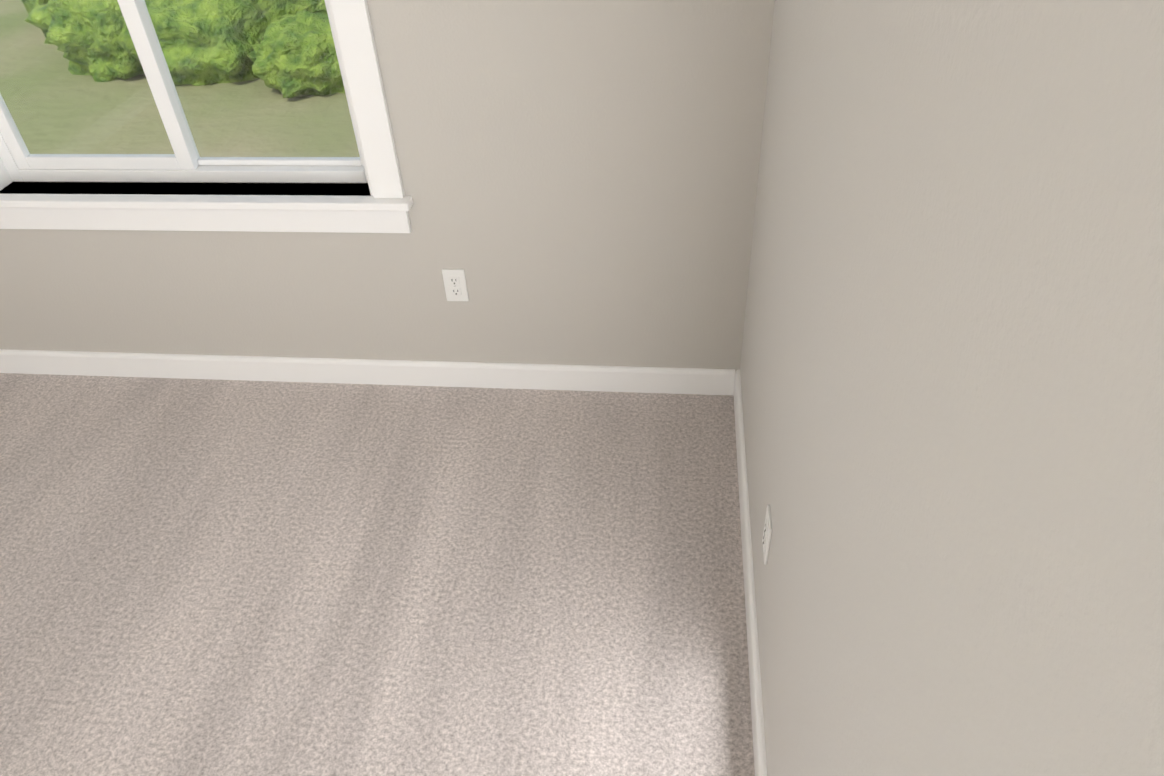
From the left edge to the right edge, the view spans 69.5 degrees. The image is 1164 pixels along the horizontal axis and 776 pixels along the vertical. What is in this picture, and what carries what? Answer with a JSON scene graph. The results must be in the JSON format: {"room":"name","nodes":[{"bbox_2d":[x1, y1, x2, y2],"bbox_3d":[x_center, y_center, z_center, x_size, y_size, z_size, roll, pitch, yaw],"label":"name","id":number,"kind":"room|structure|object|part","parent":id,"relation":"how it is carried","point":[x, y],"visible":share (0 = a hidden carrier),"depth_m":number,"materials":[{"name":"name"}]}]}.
{"room":"empty bedroom","nodes":[
{"label":"empty bedroom","id":0,"kind":"room"},
{"bbox_2d":[0,373,754,775],"bbox_3d":[-1.405,1.371,1.330,3.720,0.100,4.600,2,40,6],"label":"floor","id":1,"kind":"structure","parent":0,"point":[204,577],"depth_m":2.23,"materials":[{"name":"carpet"}]},
{"bbox_2d":[0,0,774,371],"bbox_3d":[-1.242,-1.139,2.128,3.420,2.740,0.150,2,40,6],"label":"wall","id":2,"kind":"structure","parent":0,"point":[580,180],"depth_m":2.46,"materials":[{"name":"grey paint"}]},
{"bbox_2d":[0,0,412,232],"bbox_3d":[-1.220,-1.079,2.141,1.427,1.454,0.193,2,40,6],"label":"window","id":3,"kind":"structure","parent":2,"relation":"in","point":[384,205],"depth_m":2.49,"materials":[{"name":"white"}]},
{"bbox_3d":[-1.207,-1.107,2.199,1.076,1.101,0.033,2,40,6],"label":"glass","id":4,"kind":"part","parent":3,"relation":"part of","materials":[{"name":"clear glass"}]},
{"bbox_3d":[-1.213,-1.106,2.198,1.181,1.198,0.070,2,40,6],"label":"window sash","id":5,"kind":"part","parent":3,"relation":"part of","materials":[{"name":"white plastic"}]},
{"bbox_2d":[0,349,735,394],"bbox_3d":[-1.191,-0.069,2.905,3.360,0.098,0.014,2,40,6],"label":"baseboard","id":6,"kind":"structure","parent":2,"relation":"attached to","point":[508,375],"depth_m":2.85,"materials":[{"name":"white wood"}]},
{"bbox_2d":[442,269,468,300],"bbox_3d":[-0.392,-0.316,2.596,0.070,0.115,0.009,2,40,6],"label":"electrical outlet","id":7,"kind":"object","parent":2,"relation":"attached to","point":[455,285],"visible":1,"depth_m":2.59,"materials":[{"name":"white plastic"}]},
{"bbox_2d":[740,0,1163,775],"bbox_3d":[0.305,0.331,0.236,0.150,2.740,4.600,2,40,6],"label":"wall","id":8,"kind":"structure","parent":0,"point":[952,374],"depth_m":0.62,"materials":[{"name":"grey paint"}]},
{"bbox_2d":[728,369,766,775],"bbox_3d":[0.283,1.346,1.084,0.015,0.098,4.300,2,40,6],"label":"baseboard","id":9,"kind":"structure","parent":8,"relation":"attached to","point":[734,381],"depth_m":2.06,"materials":[{"name":"white wood"}]},
{"bbox_2d":[762,505,771,564],"bbox_3d":[0.393,0.314,1.792,0.009,0.115,0.070,2,40,6],"label":"electrical outlet","id":10,"kind":"object","parent":8,"relation":"attached to","point":[767,533],"visible":0.98,"depth_m":1.77,"materials":[{"name":"white plastic"}]},
{"label":"outside","id":11,"kind":"structure","parent":0,"visible":0},
{"bbox_2d":[0,0,359,156],"bbox_3d":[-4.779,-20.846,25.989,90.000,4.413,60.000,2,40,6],"label":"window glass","id":12,"kind":"object","parent":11,"point":[83,28],"depth_m":5.92,"materials":[{"name":"glass"}]}
]}

